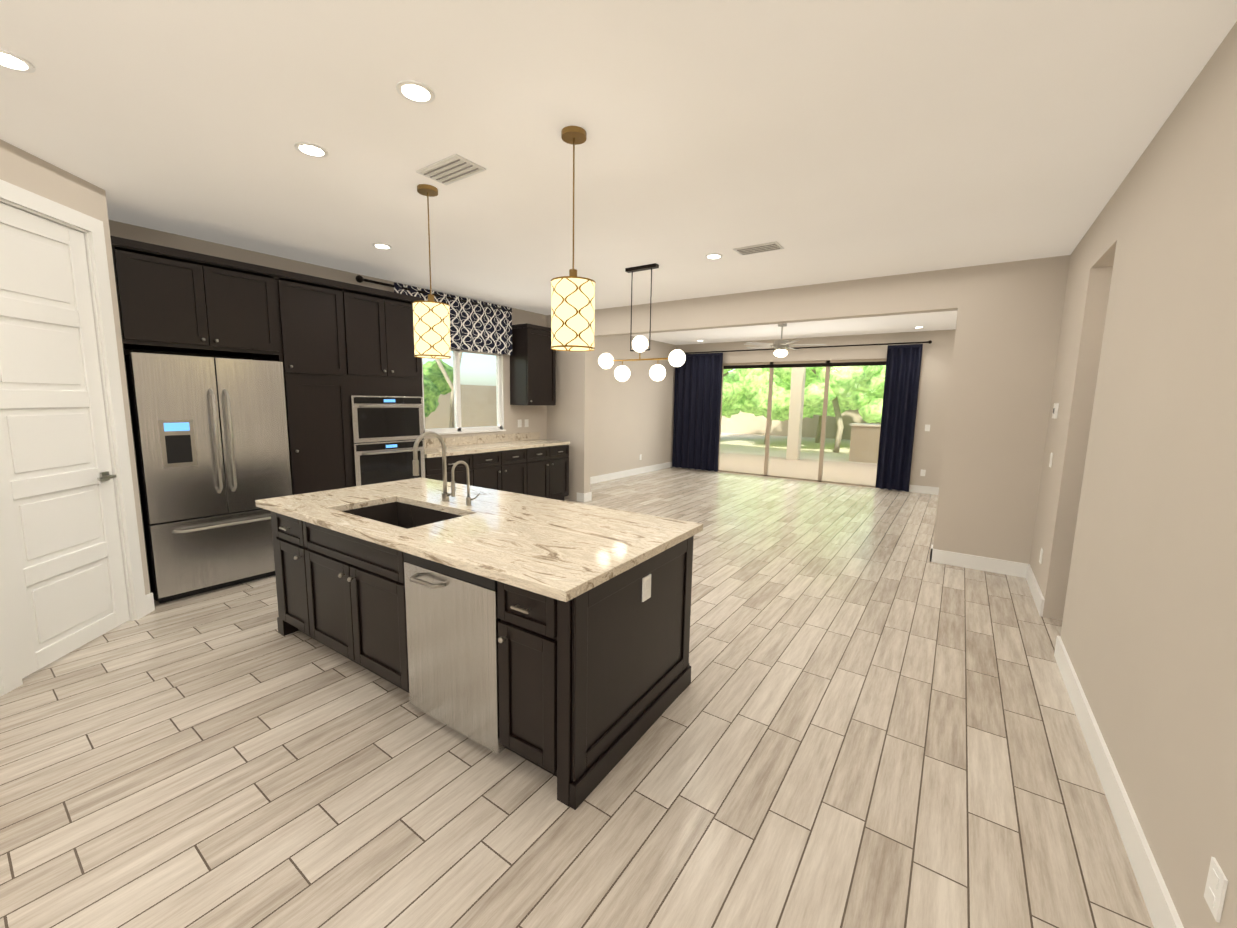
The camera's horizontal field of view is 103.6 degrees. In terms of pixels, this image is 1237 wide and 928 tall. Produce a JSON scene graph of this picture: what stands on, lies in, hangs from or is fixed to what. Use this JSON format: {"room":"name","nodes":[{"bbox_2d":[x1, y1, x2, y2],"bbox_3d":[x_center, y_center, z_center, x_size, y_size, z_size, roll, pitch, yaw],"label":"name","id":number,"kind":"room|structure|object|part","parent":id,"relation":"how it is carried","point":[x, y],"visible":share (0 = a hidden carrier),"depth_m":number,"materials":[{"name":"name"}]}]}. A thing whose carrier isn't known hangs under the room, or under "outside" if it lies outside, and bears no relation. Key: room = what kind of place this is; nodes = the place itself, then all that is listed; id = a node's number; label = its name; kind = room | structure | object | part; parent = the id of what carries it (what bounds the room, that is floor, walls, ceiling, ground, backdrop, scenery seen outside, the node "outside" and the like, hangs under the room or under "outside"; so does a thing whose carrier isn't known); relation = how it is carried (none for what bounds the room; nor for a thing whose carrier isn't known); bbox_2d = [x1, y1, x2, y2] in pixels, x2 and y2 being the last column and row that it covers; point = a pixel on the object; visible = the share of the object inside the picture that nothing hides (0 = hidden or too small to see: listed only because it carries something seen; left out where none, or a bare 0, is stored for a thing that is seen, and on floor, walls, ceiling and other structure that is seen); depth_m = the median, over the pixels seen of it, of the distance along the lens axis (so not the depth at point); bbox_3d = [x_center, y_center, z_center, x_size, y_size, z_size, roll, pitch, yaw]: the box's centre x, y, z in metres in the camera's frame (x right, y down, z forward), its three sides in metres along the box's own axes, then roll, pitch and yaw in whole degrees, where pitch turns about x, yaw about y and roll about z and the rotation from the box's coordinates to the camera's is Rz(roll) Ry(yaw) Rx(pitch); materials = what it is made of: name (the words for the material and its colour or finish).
{"room":"kitchen","nodes":[
{"label":"kitchen","id":0,"kind":"room"},
{"bbox_2d":[0,139,149,594],"bbox_3d":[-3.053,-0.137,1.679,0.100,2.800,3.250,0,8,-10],"label":"wall","id":1,"kind":"structure","parent":0,"point":[23,169],"depth_m":2.92,"materials":[{"name":"beige paint"}]},
{"bbox_2d":[0,203,129,678],"bbox_3d":[-3.193,-0.128,2.759,0.724,2.472,0.744,0,8,-10],"label":"pantry door","id":2,"kind":"structure","parent":1,"relation":"in","point":[61,544],"depth_m":2.76,"materials":[{"name":"white paint"}]},
{"bbox_3d":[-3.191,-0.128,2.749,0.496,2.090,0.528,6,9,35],"label":"pantry door handle","id":3,"kind":"part","parent":2,"relation":"part of","materials":[{"name":"silver metal"}]},
{"bbox_2d":[0,179,147,693],"bbox_3d":[-3.233,-0.175,2.754,0.118,2.590,0.940,0,8,-10],"label":"door frame","id":4,"kind":"structure","parent":1,"relation":"attached to","point":[32,203],"depth_m":3.07,"materials":[{"name":"white paint"}]},
{"bbox_2d":[0,462,1183,927],"bbox_3d":[0.445,0.830,5.038,6.090,0.130,11.518,6,9,35],"label":"baseboard","id":5,"kind":"structure","parent":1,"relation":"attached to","point":[1160,906],"depth_m":2.13,"materials":[{"name":"white paint"}]},
{"bbox_2d":[350,396,424,485],"bbox_3d":[-2.508,-0.238,5.065,0.636,0.930,0.740,6,9,35],"label":"wall oven","id":6,"kind":"object","parent":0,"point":[387,431],"visible":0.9,"depth_m":4.86,"materials":[{"name":"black metal"}]},
{"bbox_2d":[109,220,675,476],"bbox_3d":[-1.485,-0.852,7.338,0.280,2.800,9.930,6,9,35],"label":"wall","id":7,"kind":"structure","parent":0,"point":[632,418],"depth_m":9.14,"materials":[{"name":"beige paint"}]},
{"bbox_2d":[110,236,221,355],"bbox_3d":[-3.452,-1.214,3.651,0.615,0.690,0.526,6,9,35],"label":"upper cabinet","id":8,"kind":"object","parent":7,"relation":"attached to","point":[167,297],"depth_m":3.48,"materials":[{"name":"brown wood"}]},
{"bbox_2d":[210,256,281,359],"bbox_3d":[-3.220,-1.253,3.979,0.615,0.690,0.526,6,9,35],"label":"upper cabinet","id":9,"kind":"object","parent":7,"relation":"attached to","point":[247,292],"depth_m":3.88,"materials":[{"name":"brown wood"}]},
{"bbox_2d":[350,284,397,395],"bbox_3d":[-2.629,-1.194,4.839,0.615,1.010,0.443,6,9,35],"label":"upper cabinet","id":10,"kind":"object","parent":7,"relation":"attached to","point":[371,309],"depth_m":4.70,"materials":[{"name":"brown wood"}]},
{"bbox_2d":[394,292,422,395],"bbox_3d":[-2.445,-1.225,5.100,0.615,1.010,0.443,6,9,35],"label":"upper cabinet","id":11,"kind":"object","parent":7,"relation":"attached to","point":[407,367],"depth_m":4.97,"materials":[{"name":"brown wood"}]},
{"bbox_2d":[355,275,511,354],"bbox_3d":[-2.102,-1.738,5.924,0.076,0.645,2.126,6,9,35],"label":"valance","id":12,"kind":"object","parent":7,"relation":"attached to","point":[479,326],"visible":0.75,"depth_m":6.25,"materials":[{"name":"fabric"}]},
{"bbox_2d":[422,349,505,434],"bbox_3d":[-2.035,-0.957,6.380,0.150,1.100,1.320,6,9,35],"label":"kitchen window","id":13,"kind":"structure","parent":7,"relation":"in","point":[457,429],"depth_m":6.36,"materials":[{"name":"white paint"}]},
{"bbox_2d":[424,432,541,447],"bbox_3d":[-1.896,-0.327,6.556,0.020,0.110,2.355,6,9,35],"label":"backsplash","id":14,"kind":"structure","parent":7,"relation":"attached to","point":[435,443],"depth_m":6.60,"materials":[{"name":"beige stone"}]},
{"bbox_2d":[518,419,521,426],"bbox_3d":[-1.454,-0.597,7.168,0.008,0.115,0.075,6,9,35],"label":"electrical outlet","id":15,"kind":"object","parent":7,"relation":"attached to","point":[520,423],"visible":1,"depth_m":7.17,"materials":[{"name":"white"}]},
{"bbox_2d":[525,419,528,426],"bbox_3d":[-1.374,-0.610,7.282,0.008,0.115,0.075,6,9,35],"label":"electrical outlet","id":16,"kind":"object","parent":7,"relation":"attached to","point":[526,422],"visible":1,"depth_m":7.29,"materials":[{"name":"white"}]},
{"bbox_2d":[510,324,555,404],"bbox_3d":[-1.233,-1.410,7.051,0.350,1.110,0.580,6,9,35],"label":"upper cabinet","id":17,"kind":"object","parent":7,"relation":"attached to","point":[532,359],"depth_m":6.87,"materials":[{"name":"brown wood"}]},
{"bbox_2d":[547,350,591,500],"bbox_3d":[-0.823,-0.682,7.518,0.890,2.440,0.150,6,9,35],"label":"wall","id":18,"kind":"structure","parent":0,"point":[569,416],"depth_m":7.34,"materials":[{"name":"beige paint"}]},
{"bbox_2d":[0,467,1153,927],"bbox_3d":[1.311,1.047,4.383,8.550,0.100,11.630,6,9,35],"label":"floor","id":19,"kind":"structure","parent":0,"point":[868,719],"depth_m":2.00,"materials":[{"name":"beige tile"}]},
{"bbox_2d":[125,352,291,602],"bbox_3d":[-3.288,0.068,3.936,0.736,1.800,0.900,6,9,35],"label":"refrigerator","id":20,"kind":"object","parent":19,"relation":"on","point":[211,447],"visible":0.9,"depth_m":3.67,"materials":[{"name":"silver metal"}]},
{"bbox_2d":[261,269,354,494],"bbox_3d":[-2.920,-0.385,4.548,0.615,2.550,0.575,6,9,35],"label":"tall cabinet","id":21,"kind":"object","parent":19,"relation":"on","point":[333,346],"depth_m":4.32,"materials":[{"name":"brown wood"}]},
{"bbox_2d":[425,452,477,486],"bbox_3d":[-2.161,0.313,5.750,0.615,0.880,0.742,6,9,35],"label":"base cabinet","id":22,"kind":"object","parent":19,"relation":"on","point":[433,467],"depth_m":5.60,"materials":[{"name":"brown wood"}]},
{"bbox_2d":[266,509,696,809],"bbox_3d":[-0.906,0.731,2.865,2.488,0.844,1.145,6,9,35],"label":"kitchen island","id":23,"kind":"object","parent":19,"relation":"on","point":[594,668],"depth_m":2.15,"materials":[{"name":"brown wood"}]},
{"bbox_2d":[403,552,505,754],"bbox_3d":[-0.585,0.773,2.408,0.631,0.787,0.724,6,9,35],"label":"dishwasher","id":24,"kind":"object","parent":23,"relation":"in","point":[452,619],"visible":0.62,"depth_m":2.13,"materials":[{"name":"silver metal"}]},
{"bbox_2d":[255,487,654,608],"bbox_3d":[-1.045,0.320,2.585,2.487,0.040,0.673,6,9,35],"label":"island countertop","id":25,"kind":"structure","parent":23,"relation":"on","point":[543,568],"depth_m":2.18,"materials":[{"name":"beige stone"}]},
{"bbox_2d":[412,431,455,500],"bbox_3d":[-1.114,0.026,2.952,0.127,0.442,0.240,6,9,35],"label":"faucet","id":26,"kind":"object","parent":25,"relation":"on","point":[445,494],"visible":1,"depth_m":3.00,"materials":[{"name":"silver metal"}]},
{"bbox_2d":[451,461,479,505],"bbox_3d":[-0.904,0.122,2.878,0.118,0.278,0.136,6,9,35],"label":"tap","id":27,"kind":"object","parent":25,"relation":"on","point":[468,500],"visible":1,"depth_m":2.91,"materials":[{"name":"silver metal"}]},
{"bbox_2d":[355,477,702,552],"bbox_3d":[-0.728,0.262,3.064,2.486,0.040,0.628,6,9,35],"label":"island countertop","id":28,"kind":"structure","parent":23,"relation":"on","point":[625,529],"depth_m":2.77,"materials":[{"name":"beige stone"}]},
{"bbox_2d":[347,501,462,528],"bbox_3d":[-1.258,0.399,2.832,0.828,0.214,0.487,6,9,35],"label":"sink","id":29,"kind":"object","parent":28,"relation":"in","point":[404,513],"depth_m":3.11,"materials":[{"name":"black metal"}]},
{"bbox_2d":[642,574,650,601],"bbox_3d":[0.127,0.557,2.192,0.010,0.110,0.070,6,9,35],"label":"outlet","id":30,"kind":"object","parent":23,"relation":"attached to","point":[646,587],"visible":1,"depth_m":2.18,"materials":[{"name":"white plastic"}]},
{"bbox_2d":[478,452,505,490],"bbox_3d":[-1.858,0.262,6.178,0.615,0.880,0.568,6,9,35],"label":"base cabinet","id":31,"kind":"object","parent":19,"relation":"on","point":[491,465],"depth_m":6.04,"materials":[{"name":"brown wood"}]},
{"bbox_2d":[506,448,533,495],"bbox_3d":[-1.606,0.220,6.536,0.615,0.880,0.568,6,9,35],"label":"base cabinet","id":32,"kind":"object","parent":19,"relation":"on","point":[519,470],"depth_m":6.43,"materials":[{"name":"brown wood"}]},
{"bbox_2d":[424,440,569,459],"bbox_3d":[-1.648,-0.226,6.393,0.630,0.040,2.355,6,9,35],"label":"countertop","id":33,"kind":"structure","parent":32,"relation":"on","point":[503,445],"depth_m":6.21,"materials":[{"name":"beige stone"}]},
{"bbox_2d":[530,448,553,498],"bbox_3d":[-1.356,0.178,6.889,0.615,0.880,0.558,6,9,35],"label":"base cabinet","id":34,"kind":"object","parent":19,"relation":"on","point":[542,459],"depth_m":6.80,"materials":[{"name":"brown wood"}]},
{"bbox_2d":[554,444,568,500],"bbox_3d":[-1.127,0.140,7.213,0.615,0.880,0.494,6,9,35],"label":"base cabinet","id":35,"kind":"object","parent":19,"relation":"on","point":[561,451],"depth_m":7.11,"materials":[{"name":"brown wood"}]},
{"bbox_2d":[0,0,1236,344],"bbox_3d":[1.398,-1.834,4.058,8.550,0.100,11.760,6,9,35],"label":"ceiling","id":36,"kind":"structure","parent":0,"point":[828,140],"depth_m":2.29,"materials":[{"name":"paint"}]},
{"bbox_2d":[0,48,35,72],"bbox_3d":[-2.363,-1.559,1.877,0.150,0.008,0.150,6,9,35],"label":"recessed light","id":37,"kind":"object","parent":36,"relation":"in","point":[12,61],"visible":1,"depth_m":1.89,"materials":[{"name":"white paint"}]},
{"bbox_2d":[294,142,327,157],"bbox_3d":[-1.595,-1.632,2.532,0.150,0.008,0.150,6,9,35],"label":"recessed light","id":38,"kind":"object","parent":36,"relation":"in","point":[311,149],"visible":1,"depth_m":2.52,"materials":[{"name":"white paint"}]},
{"bbox_2d":[372,243,391,248],"bbox_3d":[-2.008,-1.850,4.139,0.150,0.008,0.150,6,9,35],"label":"recessed light","id":39,"kind":"object","parent":36,"relation":"in","point":[381,246],"visible":0.94,"depth_m":4.13,"materials":[{"name":"white paint"}]},
{"bbox_2d":[396,80,434,103],"bbox_3d":[-0.847,-1.554,2.037,0.150,0.008,0.150,6,9,35],"label":"recessed light","id":40,"kind":"object","parent":36,"relation":"in","point":[415,91],"visible":1,"depth_m":2.03,"materials":[{"name":"white paint"}]},
{"bbox_2d":[412,184,450,358],"bbox_3d":[-1.177,-1.184,3.046,0.222,1.014,0.222,6,9,35],"label":"pendant light","id":41,"kind":"object","parent":36,"relation":"hanging from","point":[431,320],"visible":1,"depth_m":3.00,"materials":[{"name":"beige fabric"}]},
{"bbox_2d":[416,154,485,184],"bbox_3d":[-0.941,-1.644,2.732,0.360,0.012,0.200,6,9,35],"label":"ceiling vent","id":42,"kind":"object","parent":36,"relation":"in","point":[451,169],"visible":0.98,"depth_m":2.71,"materials":[{"name":"white metal"}]},
{"bbox_2d":[551,126,595,351],"bbox_3d":[-0.222,-1.082,2.395,0.222,1.014,0.222,6,9,35],"label":"pendant light","id":43,"kind":"object","parent":36,"relation":"hanging from","point":[572,310],"visible":1,"depth_m":2.35,"materials":[{"name":"gold metal"}]},
{"bbox_2d":[598,263,685,381],"bbox_3d":[0.213,-1.345,4.708,0.980,1.080,0.158,6,9,35],"label":"chandelier","id":44,"kind":"object","parent":36,"relation":"hanging from","point":[676,358],"visible":1,"depth_m":4.67,"materials":[{"name":"white glass"}]},
{"bbox_2d":[705,253,722,258],"bbox_3d":[0.835,-1.816,4.262,0.150,0.008,0.150,6,9,35],"label":"recessed light","id":45,"kind":"object","parent":36,"relation":"in","point":[713,256],"visible":0.98,"depth_m":4.25,"materials":[{"name":"white paint"}]},
{"bbox_2d":[733,241,783,255],"bbox_3d":[1.156,-1.777,4.027,0.360,0.012,0.200,6,9,35],"label":"ceiling vent","id":46,"kind":"object","parent":36,"relation":"in","point":[761,248],"visible":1,"depth_m":4.00,"materials":[{"name":"white metal"}]},
{"bbox_2d":[743,323,825,356],"bbox_3d":[2.636,-1.986,7.831,1.295,0.536,1.238,6,9,35],"label":"ceiling fan","id":47,"kind":"object","parent":36,"relation":"hanging from","point":[780,346],"visible":0.98,"depth_m":7.73,"materials":[{"name":"silver metal"}]},
{"bbox_2d":[547,267,961,336],"bbox_3d":[1.018,-1.873,6.076,5.330,0.360,0.150,6,9,35],"label":"header beam","id":48,"kind":"structure","parent":0,"point":[925,292],"depth_m":5.34,"materials":[{"name":"beige paint"}]},
{"bbox_2d":[676,329,955,486],"bbox_3d":[3.813,-1.055,9.598,6.090,2.800,0.130,6,9,35],"label":"wall","id":49,"kind":"structure","parent":0,"point":[934,381],"depth_m":8.55,"materials":[{"name":"beige paint"}]},
{"bbox_2d":[718,358,886,487],"bbox_3d":[3.558,-0.863,9.789,3.250,2.360,0.070,6,9,35],"label":"sliding glass door","id":50,"kind":"structure","parent":49,"relation":"in","point":[827,364],"depth_m":9.69,"materials":[{"name":"beige"}]},
{"bbox_2d":[684,340,931,353],"bbox_3d":[3.303,-2.281,9.648,4.920,0.060,0.138,6,9,35],"label":"curtain rod","id":51,"kind":"object","parent":49,"relation":"attached to","point":[929,341],"visible":0.85,"depth_m":9.17,"materials":[{"name":"brown metal"}]},
{"bbox_2d":[672,353,722,471],"bbox_3d":[1.734,-1.151,10.840,1.140,2.555,0.090,6,9,35],"label":"curtain","id":52,"kind":"object","parent":51,"relation":"hanging from","point":[697,403],"visible":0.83,"depth_m":10.82,"materials":[{"name":"blue fabric"}]},
{"bbox_2d":[875,344,922,491],"bbox_3d":[4.947,-0.803,8.612,0.530,2.555,0.090,6,9,35],"label":"curtain","id":53,"kind":"object","parent":51,"relation":"hanging from","point":[900,396],"visible":0.98,"depth_m":8.60,"materials":[{"name":"blue fabric"}]},
{"bbox_2d":[920,469,925,475],"bbox_3d":[5.355,0.156,8.567,0.075,0.115,0.008,6,9,35],"label":"outlet","id":54,"kind":"object","parent":49,"relation":"attached to","point":[922,472],"visible":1,"depth_m":8.57,"materials":[{"name":"white plastic"}]},
{"bbox_2d":[925,424,929,430],"bbox_3d":[5.369,-0.627,8.464,0.075,0.115,0.008,6,9,35],"label":"light switch","id":55,"kind":"object","parent":49,"relation":"attached to","point":[927,427],"visible":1,"depth_m":8.46,"materials":[{"name":"white plastic"}]},
{"bbox_2d":[933,255,1069,563],"bbox_3d":[3.481,-0.394,4.511,0.740,2.800,0.150,6,9,35],"label":"wall","id":56,"kind":"structure","parent":0,"point":[1007,331],"depth_m":4.42,"materials":[{"name":"beige paint"}]},
{"bbox_2d":[1030,22,1236,927],"bbox_3d":[3.018,-0.218,3.106,0.130,2.800,11.760,6,9,35],"label":"wall","id":57,"kind":"structure","parent":0,"point":[1135,540],"depth_m":1.79,"materials":[{"name":"beige paint"}]},
{"bbox_2d":[1039,548,1042,563],"bbox_3d":[3.374,0.734,3.890,0.008,0.115,0.075,6,9,35],"label":"outlet","id":58,"kind":"object","parent":57,"relation":"attached to","point":[1041,554],"visible":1,"depth_m":3.87,"materials":[{"name":"white plastic"}]},
{"bbox_2d":[1049,452,1052,466],"bbox_3d":[3.473,-0.034,3.913,0.008,0.115,0.075,6,9,35],"label":"light switch","id":59,"kind":"object","parent":57,"relation":"attached to","point":[1051,457],"visible":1,"depth_m":3.89,"materials":[{"name":"white plastic"}]},
{"bbox_2d":[1052,403,1058,418],"bbox_3d":[3.503,-0.426,3.907,0.022,0.120,0.100,6,9,35],"label":"light switch","id":60,"kind":"object","parent":57,"relation":"attached to","point":[1055,410],"visible":1,"depth_m":3.87,"materials":[{"name":"white plastic"}]},
{"bbox_2d":[1204,856,1227,922],"bbox_3d":[1.479,1.053,1.208,0.008,0.115,0.075,6,9,35],"label":"outlet","id":61,"kind":"object","parent":57,"relation":"attached to","point":[1215,888],"visible":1,"depth_m":1.20,"materials":[{"name":"white plastic"}]},
{"label":"outside","id":62,"kind":"structure","parent":0,"visible":0},
{"bbox_3d":[-5.355,0.369,8.865,7.870,0.090,12.130,6,9,35],"label":"ground","id":63,"kind":"structure","parent":62,"visible":0},
{"bbox_2d":[423,352,461,427],"bbox_3d":[-4.215,-1.583,8.417,3.602,3.955,6.269,6,9,35],"label":"tree","id":64,"kind":"object","parent":63,"relation":"on","point":[431,372],"depth_m":9.90,"materials":[{"name":"green plant"}]},
{"bbox_2d":[425,385,496,428],"bbox_3d":[-6.300,-1.044,11.745,0.200,1.930,16.000,6,9,35],"label":"wall","id":65,"kind":"structure","parent":63,"relation":"on","point":[488,398],"depth_m":14.31,"materials":[{"name":"beige paint"}]},
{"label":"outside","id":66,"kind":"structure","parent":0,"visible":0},
{"bbox_2d":[720,433,876,464],"bbox_3d":[9.613,-0.555,17.904,23.000,0.090,11.800,6,9,35],"label":"yard","id":67,"kind":"structure","parent":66,"point":[747,448],"depth_m":17.41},
{"bbox_2d":[722,369,744,417],"bbox_3d":[2.914,-2.578,18.438,3.634,3.567,4.539,6,9,35],"label":"tree","id":68,"kind":"object","parent":67,"relation":"on","point":[731,397],"depth_m":17.96,"materials":[{"name":"green plant"}]},
{"bbox_2d":[732,368,788,443],"bbox_3d":[6.168,-2.665,18.615,4.948,3.806,4.166,6,9,35],"label":"tree","id":69,"kind":"object","parent":67,"relation":"on","point":[749,385],"depth_m":17.48,"materials":[{"name":"green plant"}]},
{"bbox_2d":[721,409,880,439],"bbox_3d":[11.699,-1.904,20.699,23.000,1.930,0.200,6,9,35],"label":"wall","id":70,"kind":"structure","parent":67,"relation":"on","point":[808,423],"depth_m":23.30,"materials":[{"name":"beige paint"}]},
{"bbox_2d":[751,365,885,452],"bbox_3d":[6.779,-2.270,16.326,4.292,3.638,3.738,6,9,35],"label":"tree","id":71,"kind":"object","parent":67,"relation":"on","point":[816,384],"depth_m":15.46,"materials":[{"name":"green plant"}]},
{"bbox_2d":[803,401,868,442],"bbox_3d":[7.765,-2.809,19.509,4.236,3.913,4.647,6,9,35],"label":"tree","id":72,"kind":"object","parent":67,"relation":"on","point":[807,410],"depth_m":18.93,"materials":[{"name":"green plant"}]},
{"bbox_2d":[719,452,879,488],"bbox_3d":[5.055,0.206,11.454,13.000,0.100,4.070,6,9,35],"label":"patio","id":73,"kind":"structure","parent":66,"point":[777,466],"depth_m":11.74,"materials":[{"name":"beige concrete"}]},
{"bbox_2d":[786,367,805,459],"bbox_3d":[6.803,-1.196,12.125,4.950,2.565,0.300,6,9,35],"label":"patio post","id":74,"kind":"object","parent":73,"relation":"on","point":[795,379],"depth_m":13.33,"materials":[{"name":"paint"}]},
{"bbox_2d":[849,423,880,462],"bbox_3d":[7.307,-0.552,13.260,1.800,1.030,0.900,6,9,35],"label":"counter","id":75,"kind":"object","parent":73,"relation":"on","point":[869,437],"depth_m":13.21,"materials":[{"name":"paint"}]}
]}

